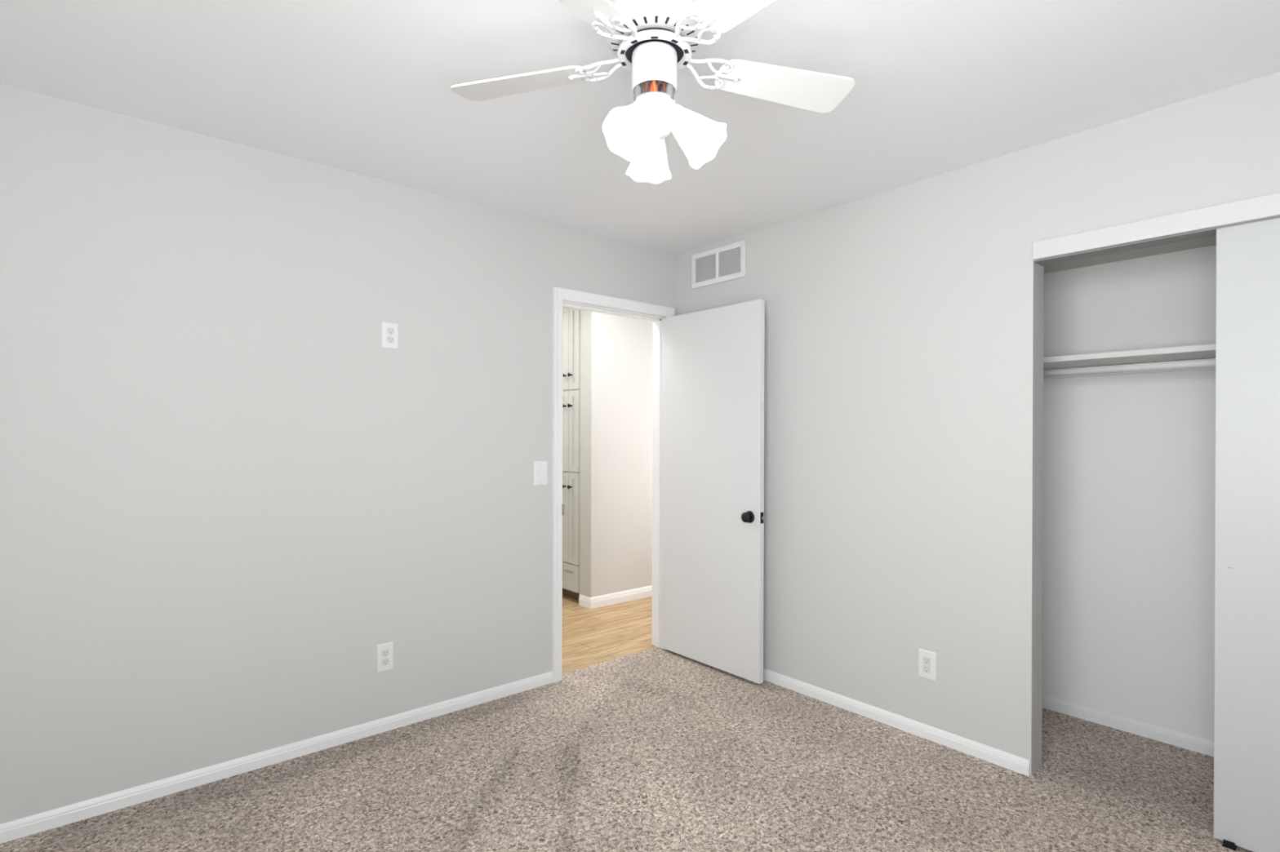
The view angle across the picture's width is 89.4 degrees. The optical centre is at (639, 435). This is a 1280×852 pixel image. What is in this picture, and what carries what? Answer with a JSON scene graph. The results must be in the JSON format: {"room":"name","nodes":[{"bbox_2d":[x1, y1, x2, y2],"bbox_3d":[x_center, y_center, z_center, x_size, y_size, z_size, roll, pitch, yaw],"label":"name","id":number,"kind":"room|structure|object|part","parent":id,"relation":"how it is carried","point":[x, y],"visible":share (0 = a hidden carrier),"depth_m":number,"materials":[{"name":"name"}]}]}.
{"room":"empty bedroom","nodes":[
{"label":"empty bedroom","id":0,"kind":"room"},
{"bbox_2d":[0,83,675,824],"bbox_3d":[-1.118,0.115,2.960,3.650,2.490,0.115,0,0,-41],"label":"wall","id":1,"kind":"structure","parent":0,"point":[221,488],"depth_m":2.52,"materials":[{"name":"white paint"}]},
{"bbox_2d":[0,671,553,844],"bbox_3d":[-1.422,1.280,2.620,2.520,0.058,0.013,0,0,-41],"label":"baseboard","id":2,"kind":"structure","parent":1,"relation":"attached to","point":[64,815],"depth_m":2.51,"materials":[{"name":"white wood"}]},
{"bbox_2d":[376,641,393,673],"bbox_3d":[-1.131,0.983,2.872,0.074,0.125,0.008,0,0,-41],"label":"power outlet","id":3,"kind":"object","parent":1,"relation":"attached to","point":[384,651],"visible":1,"depth_m":2.87,"materials":[{"name":"white plastic"}]},
{"bbox_2d":[381,649,389,657],"bbox_3d":[-1.129,0.964,2.870,0.033,0.029,0.002,0,0,-41],"label":"receptacle","id":4,"kind":"object","parent":3,"relation":"attached to","point":[384,653],"depth_m":2.87,"materials":[{"name":"grey plastic"}]},
{"bbox_2d":[381,657,389,666],"bbox_3d":[-1.129,1.003,2.870,0.033,0.029,0.002,0,0,-41],"label":"receptacle","id":5,"kind":"object","parent":3,"relation":"attached to","point":[384,661],"depth_m":2.87,"materials":[{"name":"grey plastic"}]},
{"bbox_2d":[382,321,398,349],"bbox_3d":[-1.112,-0.447,2.882,0.073,0.116,0.008,0,0,-41],"label":"power outlet","id":6,"kind":"object","parent":1,"relation":"attached to","point":[389,330],"visible":1,"depth_m":2.88,"materials":[{"name":"white plastic"}]},
{"bbox_2d":[386,327,394,334],"bbox_3d":[-1.110,-0.467,2.880,0.033,0.029,0.002,0,0,-41],"label":"receptacle","id":7,"kind":"object","parent":6,"relation":"attached to","point":[390,331],"depth_m":2.88,"materials":[{"name":"grey plastic"}]},
{"bbox_2d":[386,336,394,343],"bbox_3d":[-1.111,-0.427,2.880,0.033,0.029,0.002,0,0,-41],"label":"receptacle","id":8,"kind":"object","parent":6,"relation":"attached to","point":[390,340],"depth_m":2.88,"materials":[{"name":"grey plastic"}]},
{"bbox_2d":[533,461,547,485],"bbox_3d":[-0.518,0.197,3.392,0.083,0.128,0.010,0,0,-41],"label":"light switch","id":9,"kind":"object","parent":1,"relation":"attached to","point":[540,468],"visible":1,"depth_m":3.39,"materials":[{"name":"white plastic"}]},
{"bbox_2d":[551,286,675,683],"bbox_3d":[-0.127,0.261,3.722,0.878,2.101,0.017,0,0,-41],"label":"trim","id":10,"kind":"structure","parent":1,"relation":"attached to","point":[559,295],"depth_m":3.46,"materials":[{"name":"white wood"}]},
{"bbox_2d":[561,301,666,648],"bbox_3d":[-0.167,0.293,3.765,0.769,2.037,0.136,0,0,-41],"label":"trim","id":11,"kind":"structure","parent":1,"relation":"attached to","point":[657,321],"depth_m":4.01,"materials":[{"name":"white wood"}]},
{"bbox_3d":[-0.426,0.396,3.486,0.013,0.060,0.048,0,0,-41],"label":"strike plate","id":12,"kind":"part","parent":11,"relation":"part of","materials":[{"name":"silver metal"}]},
{"bbox_2d":[591,311,653,597],"bbox_3d":[0.196,0.115,5.462,1.569,2.490,0.100,0,0,-41],"label":"wall","id":13,"kind":"structure","parent":0,"point":[622,347],"depth_m":5.10,"materials":[{"name":"grey paint"}]},
{"bbox_2d":[590,585,652,608],"bbox_3d":[0.225,1.272,5.417,1.581,0.084,0.013,0,0,-41],"label":"baseboard","id":14,"kind":"structure","parent":13,"relation":"attached to","point":[602,601],"depth_m":5.09,"materials":[{"name":"white wood"}]},
{"bbox_2d":[0,595,1253,851],"bbox_3d":[-0.270,1.337,3.273,5.120,0.050,6.320,0,0,-41],"label":"floor","id":15,"kind":"structure","parent":0,"point":[655,749],"depth_m":2.43,"materials":[{"name":"brown carpet"}]},
{"bbox_2d":[562,306,580,599],"bbox_3d":[-0.588,0.131,5.516,0.552,2.357,0.892,0,0,-41],"label":"linen cabinet","id":16,"kind":"object","parent":15,"relation":"on","point":[571,381],"visible":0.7,"depth_m":5.09,"materials":[{"name":"grey paint"}]},
{"bbox_3d":[-0.669,0.649,5.252,0.019,0.718,0.328,0,0,-41],"label":"door","id":17,"kind":"part","parent":16,"relation":"part of","materials":[{"name":"grey paint"}]},
{"bbox_3d":[-0.667,-0.037,5.251,0.019,0.642,0.328,0,0,-41],"label":"door","id":18,"kind":"part","parent":16,"relation":"part of","materials":[{"name":"grey paint"}]},
{"bbox_3d":[-0.665,-0.698,5.250,0.019,0.668,0.328,0,0,-41],"label":"door","id":19,"kind":"part","parent":16,"relation":"part of","materials":[{"name":"grey paint"}]},
{"bbox_3d":[-0.628,1.117,5.203,0.019,0.206,0.459,0,0,-41],"label":"drawer","id":20,"kind":"part","parent":16,"relation":"part of","materials":[{"name":"grey paint"}]},
{"bbox_3d":[-0.518,0.649,5.076,0.019,0.718,0.127,0,0,-41],"label":"door","id":21,"kind":"part","parent":16,"relation":"part of","materials":[{"name":"grey paint"}]},
{"bbox_3d":[-0.516,-0.036,5.075,0.019,0.642,0.127,0,0,-41],"label":"door","id":22,"kind":"part","parent":16,"relation":"part of","materials":[{"name":"grey paint"}]},
{"bbox_3d":[-0.514,-0.698,5.074,0.019,0.668,0.127,0,0,-41],"label":"door","id":23,"kind":"part","parent":16,"relation":"part of","materials":[{"name":"grey paint"}]},
{"bbox_2d":[1222,839,1237,851],"bbox_3d":[1.918,1.310,2.099,0.090,0.022,0.032,0,0,-41],"label":"guide","id":24,"kind":"object","parent":15,"relation":"on","point":[1227,844],"visible":0.48,"depth_m":2.07,"materials":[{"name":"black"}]},
{"bbox_3d":[1.918,1.317,2.099,0.090,0.006,0.032,0,0,-41],"label":"plate","id":25,"kind":"part","parent":24,"relation":"part of","materials":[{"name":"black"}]},
{"bbox_2d":[0,0,1279,254],"bbox_3d":[0.035,-1.175,1.615,3.650,0.100,3.650,0,0,-41],"label":"ceiling","id":26,"kind":"structure","parent":0,"point":[362,87],"depth_m":2.06,"materials":[{"name":"white paint"}]},
{"bbox_2d":[449,0,854,184],"bbox_3d":[0.049,-0.888,1.580,1.080,0.473,1.052,0,0,-41],"label":"ceiling fan","id":27,"kind":"object","parent":26,"relation":"hanging from","point":[653,40],"visible":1,"depth_m":1.57,"materials":[{"name":"white metal"}]},
{"bbox_3d":[-0.311,-0.936,1.718,0.384,0.034,0.134,0,0,17],"label":"blade","id":28,"kind":"part","parent":27,"relation":"part of","materials":[{"name":"white wood"}]},
{"bbox_3d":[-0.175,-0.935,1.312,0.134,0.034,0.384,0,0,35],"label":"blade","id":29,"kind":"part","parent":27,"relation":"part of","materials":[{"name":"white wood"}]},
{"bbox_3d":[-0.010,-0.726,1.507,0.144,0.149,0.121,0,0,-41],"label":"lamp shade","id":30,"kind":"part","parent":27,"relation":"part of","materials":[{"name":"white glass"}]},
{"bbox_3d":[0.003,-0.760,1.543,0.066,0.070,0.047,0,0,-41],"label":"bulb","id":31,"kind":"part","parent":27,"relation":"part of","materials":[{"name":"white glass"}]},
{"bbox_3d":[0.016,-0.737,1.722,0.119,0.149,0.143,0,0,20],"label":"lamp shade","id":32,"kind":"part","parent":27,"relation":"part of","materials":[{"name":"white glass"}]},
{"bbox_3d":[0.033,-0.935,1.973,0.134,0.034,0.384,0,0,-1],"label":"blade","id":33,"kind":"part","parent":27,"relation":"part of","materials":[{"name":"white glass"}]},
{"bbox_3d":[0.030,-0.770,1.683,0.044,0.069,0.068,0,0,-8],"label":"bulb","id":34,"kind":"part","parent":27,"relation":"part of","materials":[{"name":"white glass"}]},
{"bbox_3d":[0.109,-0.764,1.585,0.051,0.069,0.064,0,0,-41],"label":"bulb","id":35,"kind":"part","parent":27,"relation":"part of","materials":[{"name":"white glass"}]},
{"bbox_3d":[0.148,-0.730,1.578,0.123,0.149,0.141,0,0,-41],"label":"lamp shade","id":36,"kind":"part","parent":27,"relation":"part of","materials":[{"name":"white glass"}]},
{"bbox_3d":[0.248,-0.933,1.311,0.140,0.034,0.386,0,0,-41],"label":"blade","id":37,"kind":"part","parent":27,"relation":"part of","materials":[{"name":"white wood"}]},
{"bbox_3d":[0.381,-0.934,1.725,0.384,0.034,0.134,0,0,-19],"label":"blade","id":38,"kind":"part","parent":27,"relation":"part of","materials":[{"name":"white wood"}]},
{"bbox_2d":[675,71,1279,775],"bbox_3d":[1.411,0.123,2.723,0.115,2.490,3.535,0,0,-41],"label":"wall","id":39,"kind":"structure","parent":0,"point":[904,325],"depth_m":2.80,"materials":[{"name":"white paint"}]},
{"bbox_2d":[661,299,764,684],"bbox_3d":[0.395,0.290,3.670,0.134,2.010,0.770,0,0,-41],"label":"door","id":40,"kind":"structure","parent":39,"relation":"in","point":[713,545],"depth_m":3.62,"materials":[{"name":"white paint"}]},
{"bbox_3d":[0.560,0.429,3.406,0.042,0.055,0.055,0,0,-41],"label":"knob","id":41,"kind":"part","parent":40,"relation":"part of","materials":[{"name":"black metal"}]},
{"bbox_3d":[0.638,0.430,3.386,0.025,0.058,0.002,0,0,-41],"label":"latch plate","id":42,"kind":"part","parent":40,"relation":"part of","materials":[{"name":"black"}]},
{"bbox_2d":[691,240,746,288],"bbox_3d":[0.448,-0.988,3.751,0.013,0.204,0.420,0,0,-41],"label":"air vent","id":43,"kind":"object","parent":39,"relation":"in","point":[725,263],"visible":1,"depth_m":3.74,"materials":[{"name":"white plastic"}]},
{"bbox_3d":[0.388,-0.988,3.823,0.010,0.144,0.166,0,0,-41],"label":"louver panel","id":44,"kind":"part","parent":43,"relation":"part of","materials":[{"name":"grey metal"}]},
{"bbox_3d":[0.510,-0.987,3.680,0.010,0.144,0.166,0,0,-41],"label":"louver panel","id":45,"kind":"part","parent":43,"relation":"part of","materials":[{"name":"grey metal"}]},
{"bbox_2d":[763,668,1030,776],"bbox_3d":[0.865,1.286,3.260,0.013,0.058,1.983,0,0,-41],"label":"baseboard","id":46,"kind":"structure","parent":39,"relation":"attached to","point":[997,757],"depth_m":2.87,"materials":[{"name":"white wood"}]},
{"bbox_2d":[918,648,936,681],"bbox_3d":[1.249,0.997,2.816,0.008,0.124,0.078,0,0,-41],"label":"power outlet","id":47,"kind":"object","parent":39,"relation":"attached to","point":[926,659],"visible":1,"depth_m":2.81,"materials":[{"name":"white plastic"}]},
{"bbox_2d":[922,656,930,673],"bbox_3d":[1.247,0.997,2.814,0.002,0.067,0.033,0,0,-41],"label":"receptacle","id":48,"kind":"object","parent":47,"relation":"attached to","point":[926,660],"depth_m":2.81,"materials":[{"name":"grey plastic"}]},
{"bbox_2d":[1032,192,1279,260],"bbox_3d":[1.955,-0.709,1.986,0.020,0.068,1.344,0,0,-41],"label":"trim","id":49,"kind":"structure","parent":39,"relation":"attached to","point":[1265,206],"depth_m":2.19,"materials":[{"name":"white wood"}]},
{"bbox_2d":[1033,216,1279,266],"bbox_3d":[1.980,-0.673,2.042,0.089,0.005,1.296,0,0,-41],"label":"trim","id":50,"kind":"structure","parent":39,"relation":"attached to","point":[1211,232],"depth_m":2.29,"materials":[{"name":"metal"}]},
{"bbox_2d":[1213,217,1279,851],"bbox_3d":[2.126,0.301,1.827,0.029,2.018,0.754,0,0,-41],"label":"door","id":51,"kind":"structure","parent":39,"relation":"in","point":[1246,665],"depth_m":2.04,"materials":[{"name":"grey paint"}]},
{"bbox_2d":[1042,244,1216,742],"bbox_3d":[2.454,0.126,2.651,0.100,2.490,2.000,0,0,-41],"label":"wall","id":52,"kind":"structure","parent":0,"point":[1129,460],"depth_m":2.88,"materials":[{"name":"white paint"}]},
{"bbox_2d":[1041,694,1213,756],"bbox_3d":[2.408,1.292,2.616,0.013,0.058,1.800,0,0,-41],"label":"baseboard","id":53,"kind":"structure","parent":52,"relation":"attached to","point":[1183,740],"depth_m":2.87,"materials":[{"name":"white wood"}]},
{"bbox_2d":[1043,343,1215,378],"bbox_3d":[2.290,-0.309,2.509,0.334,0.069,1.796,0,0,-41],"label":"closet shelf","id":54,"kind":"object","parent":52,"relation":"attached to","point":[1203,351],"visible":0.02,"depth_m":2.71,"materials":[{"name":"white wood"}]},
{"bbox_2d":[1044,235,1216,273],"bbox_3d":[2.177,-0.833,2.410,0.638,0.092,1.800,0,0,-41],"label":"ceiling","id":55,"kind":"structure","parent":0,"point":[1210,241],"depth_m":2.81,"materials":[{"name":"grey paint"}]},
{"bbox_3d":[1.556,0.123,3.133,0.638,2.490,0.100,0,0,-41],"label":"wall","id":56,"kind":"structure","parent":0,"visible":0},
{"bbox_2d":[1043,358,1215,377],"bbox_3d":[2.186,-0.276,2.420,0.060,0.060,1.798,0,0,-41],"label":"closet rod","id":57,"kind":"object","parent":56,"relation":"attached to","point":[1209,362],"visible":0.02,"depth_m":2.62,"materials":[{"name":"white metal"}]},
{"bbox_3d":[-0.239,0.114,5.186,0.550,2.490,0.046,0,0,-41],"label":"wall","id":58,"kind":"structure","parent":0,"visible":0},
{"bbox_2d":[578,594,590,608],"bbox_3d":[-0.423,1.271,4.966,0.013,0.084,0.144,0,0,-41],"label":"baseboard","id":59,"kind":"structure","parent":58,"relation":"attached to","point":[584,601],"depth_m":4.96,"materials":[{"name":"white wood"}]},
{"bbox_2d":[578,309,591,597],"bbox_3d":[-0.418,0.089,4.971,0.003,2.300,0.153,0,0,-41],"label":"trim","id":60,"kind":"structure","parent":58,"relation":"attached to","point":[585,320],"depth_m":4.97,"materials":[{"name":"grey paint"}]}
]}

